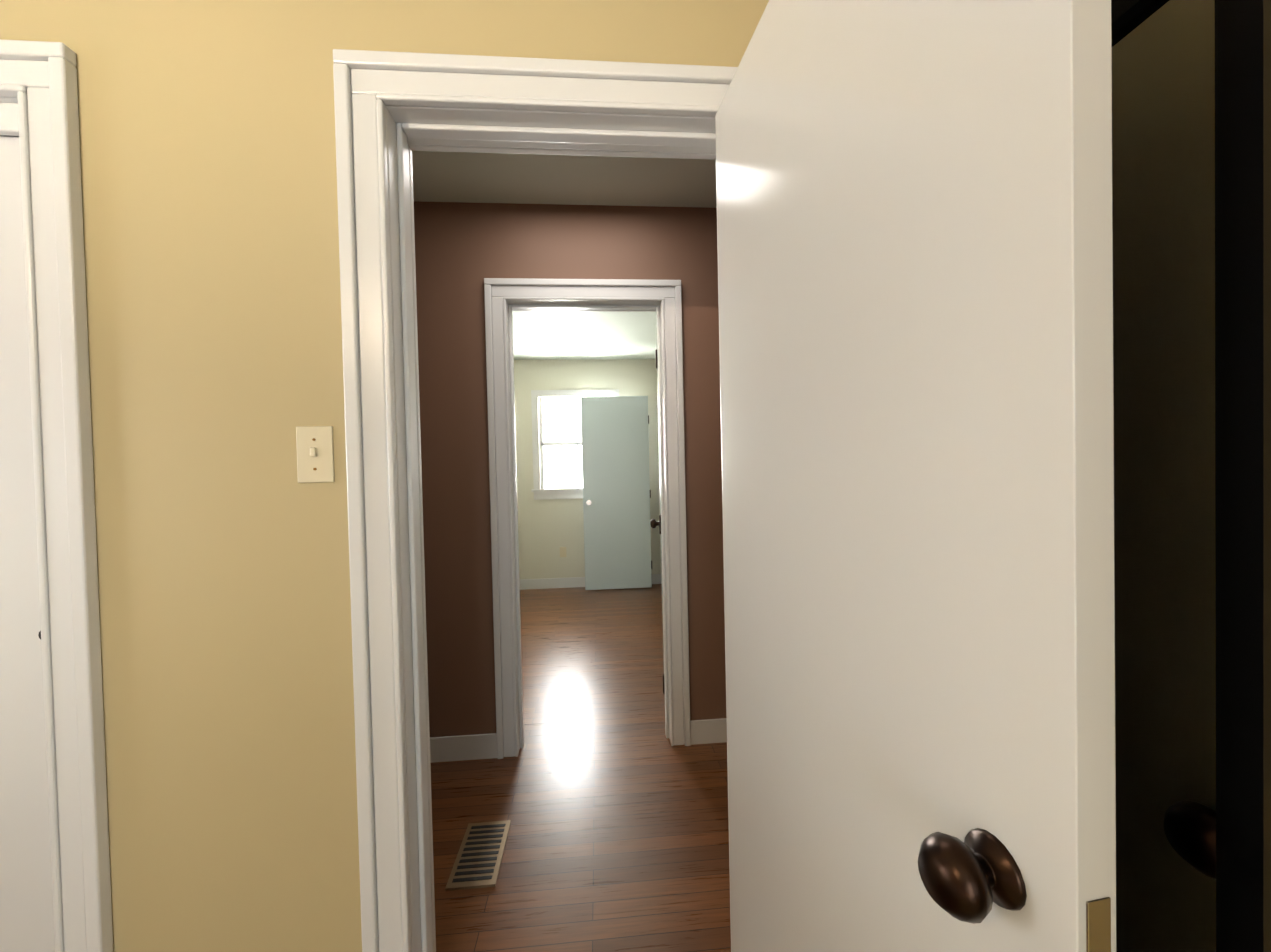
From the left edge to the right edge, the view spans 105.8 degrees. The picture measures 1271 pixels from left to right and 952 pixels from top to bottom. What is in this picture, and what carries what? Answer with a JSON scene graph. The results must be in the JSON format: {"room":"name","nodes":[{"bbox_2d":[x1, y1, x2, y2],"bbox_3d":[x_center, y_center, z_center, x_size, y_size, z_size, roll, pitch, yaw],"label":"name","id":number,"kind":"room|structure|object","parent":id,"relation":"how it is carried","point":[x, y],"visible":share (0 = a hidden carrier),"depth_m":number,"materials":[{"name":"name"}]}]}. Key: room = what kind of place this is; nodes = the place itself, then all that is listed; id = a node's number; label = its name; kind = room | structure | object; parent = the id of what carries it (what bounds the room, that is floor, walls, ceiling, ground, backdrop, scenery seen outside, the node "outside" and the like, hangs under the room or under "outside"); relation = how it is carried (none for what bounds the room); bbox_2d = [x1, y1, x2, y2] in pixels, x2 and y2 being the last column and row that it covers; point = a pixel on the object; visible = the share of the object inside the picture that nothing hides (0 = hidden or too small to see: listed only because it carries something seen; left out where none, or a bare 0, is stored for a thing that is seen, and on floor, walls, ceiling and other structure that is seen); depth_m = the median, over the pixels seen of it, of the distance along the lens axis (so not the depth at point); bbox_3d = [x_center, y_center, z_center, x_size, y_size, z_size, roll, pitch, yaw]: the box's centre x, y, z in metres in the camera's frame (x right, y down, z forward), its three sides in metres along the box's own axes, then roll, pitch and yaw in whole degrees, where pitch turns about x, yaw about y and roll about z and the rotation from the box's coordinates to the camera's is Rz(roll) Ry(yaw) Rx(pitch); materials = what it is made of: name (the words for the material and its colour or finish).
{"room":"bedroom","nodes":[
{"label":"bedroom","id":0,"kind":"room"},
{"bbox_2d":[0,0,768,951],"bbox_3d":[-0.676,0.046,1.043,4.000,2.458,0.120,-1,1,-5],"label":"wall","id":1,"kind":"structure","parent":0,"point":[210,242],"depth_m":0.97,"materials":[{"name":"beige paint"}]},
{"bbox_2d":[0,136,54,951],"bbox_3d":[-1.719,0.315,0.971,1.118,1.970,0.074,-1,1,-5],"label":"closet doors","id":2,"kind":"structure","parent":1,"relation":"in","point":[26,913],"depth_m":0.97,"materials":[{"name":"white wood"}]},
{"bbox_2d":[0,39,113,951],"bbox_3d":[-1.719,0.245,0.949,1.306,2.110,0.147,-1,1,-5],"label":"trim","id":3,"kind":"structure","parent":1,"relation":"attached to","point":[39,114],"depth_m":0.93,"materials":[{"name":"white wood"}]},
{"bbox_2d":[296,426,333,482],"bbox_3d":[-0.653,-0.044,0.976,0.070,0.114,0.012,-1,1,-5],"label":"light switch","id":4,"kind":"object","parent":1,"relation":"attached to","point":[315,458],"visible":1,"depth_m":0.98,"materials":[{"name":"beige plastic"}]},
{"bbox_2d":[333,49,737,951],"bbox_3d":[-0.134,0.203,1.088,0.900,2.120,0.174,-1,1,-5],"label":"door frame","id":5,"kind":"structure","parent":1,"relation":"attached to","point":[393,111],"depth_m":0.99,"materials":[{"name":"white wood"}]},
{"bbox_2d":[715,0,1115,951],"bbox_3d":[0.299,0.240,0.703,0.158,2.014,0.719,-1,1,-5],"label":"bedroom door","id":6,"kind":"structure","parent":1,"relation":"in","point":[915,276],"depth_m":0.48,"materials":[{"name":"white wood"}]},
{"bbox_2d":[411,150,716,359],"bbox_3d":[-0.758,-1.231,1.052,4.500,0.100,8.800,-1,1,-5],"label":"ceiling","id":7,"kind":"structure","parent":0,"point":[468,177],"depth_m":2.04,"materials":[{"name":"paint"}]},
{"bbox_2d":[414,201,726,736],"bbox_3d":[-0.319,0.018,2.220,3.100,2.458,0.120,-1,1,-5],"label":"wall","id":8,"kind":"structure","parent":0,"point":[463,250],"depth_m":2.13,"materials":[{"name":"paint"}]},
{"bbox_2d":[430,733,496,762],"bbox_3d":[-0.840,1.208,2.128,0.450,0.107,0.016,-1,1,-5],"label":"baseboard","id":9,"kind":"structure","parent":8,"relation":"attached to","point":[476,746],"depth_m":2.13,"materials":[{"name":"white wood"}]},
{"bbox_2d":[484,278,690,758],"bbox_3d":[-0.211,0.185,2.233,0.870,2.120,0.178,-1,1,-5],"label":"door frame","id":10,"kind":"structure","parent":8,"relation":"attached to","point":[504,298],"depth_m":2.16,"materials":[{"name":"white wood"}]},
{"bbox_2d":[650,340,664,697],"bbox_3d":[0.179,0.209,2.681,0.184,2.014,0.701,-1,1,-5],"label":"entry door","id":11,"kind":"structure","parent":8,"relation":"in","point":[654,523],"depth_m":2.62,"materials":[{"name":"white wood"}]},
{"bbox_2d":[690,718,726,744],"bbox_3d":[0.530,1.175,2.237,0.560,0.107,0.016,-1,1,-5],"label":"baseboard","id":12,"kind":"structure","parent":8,"relation":"attached to","point":[707,731],"depth_m":2.21,"materials":[{"name":"white wood"}]},
{"bbox_2d":[430,584,730,951],"bbox_3d":[-0.701,1.306,1.095,4.500,0.060,8.800,-1,1,-5],"label":"floor","id":13,"kind":"structure","parent":0,"point":[605,797],"depth_m":1.81,"materials":[{"name":"brown wood"}]},
{"bbox_2d":[445,820,510,890],"bbox_3d":[-0.517,1.258,1.606,0.150,0.010,0.270,-1,1,-5],"label":"floor vent","id":14,"kind":"object","parent":13,"relation":"in","point":[477,863],"visible":1,"depth_m":1.58,"materials":[{"name":"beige metal"}]},
{"bbox_2d":[581,396,651,589],"bbox_3d":[-0.194,0.177,5.026,0.708,2.020,0.080,-1,1,-5],"label":"closet door","id":15,"kind":"structure","parent":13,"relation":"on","point":[616,490],"depth_m":5.03,"materials":[{"name":"white wood"}]},
{"bbox_2d":[514,359,660,578],"bbox_3d":[-0.562,-0.028,5.260,3.100,2.458,0.120,-1,1,-5],"label":"wall","id":16,"kind":"structure","parent":0,"point":[548,529],"depth_m":5.18,"materials":[{"name":"paint"}]},
{"bbox_2d":[560,547,566,556],"bbox_3d":[-0.782,0.822,5.192,0.070,0.110,0.004,-1,1,-5],"label":"outlet","id":17,"kind":"object","parent":16,"relation":"attached to","point":[562,551],"visible":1,"depth_m":5.19,"materials":[{"name":"beige plastic"}]},
{"bbox_2d":[531,389,618,499],"bbox_3d":[-0.636,-0.342,5.209,0.980,1.170,0.120,-1,1,-5],"label":"room window","id":18,"kind":"structure","parent":16,"relation":"in","point":[542,493],"depth_m":5.17,"materials":[{"name":"white"}]},
{"bbox_2d":[520,574,661,589],"bbox_3d":[-0.670,1.151,5.201,1.920,0.107,0.016,-1,1,-5],"label":"baseboard","id":19,"kind":"structure","parent":16,"relation":"attached to","point":[546,583],"depth_m":5.18,"materials":[{"name":"white wood"}]},
{"bbox_3d":[0.621,0.051,-0.923,0.120,2.458,4.245,-1,1,-5],"label":"wall","id":20,"kind":"structure","parent":0,"visible":0},
{"bbox_2d":[1111,0,1270,951],"bbox_3d":[0.439,0.207,0.487,0.021,1.265,0.300,-1,1,-5],"label":"mirror","id":21,"kind":"object","parent":20,"relation":"attached to","point":[1191,149],"visible":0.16,"depth_m":0.38,"materials":[{"name":"black mirror"}]},
{"label":"outside","id":22,"kind":"structure","parent":0,"visible":0},
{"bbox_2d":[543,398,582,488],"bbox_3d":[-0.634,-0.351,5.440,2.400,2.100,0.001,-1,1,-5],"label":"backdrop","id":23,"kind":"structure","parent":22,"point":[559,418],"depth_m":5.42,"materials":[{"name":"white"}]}
]}

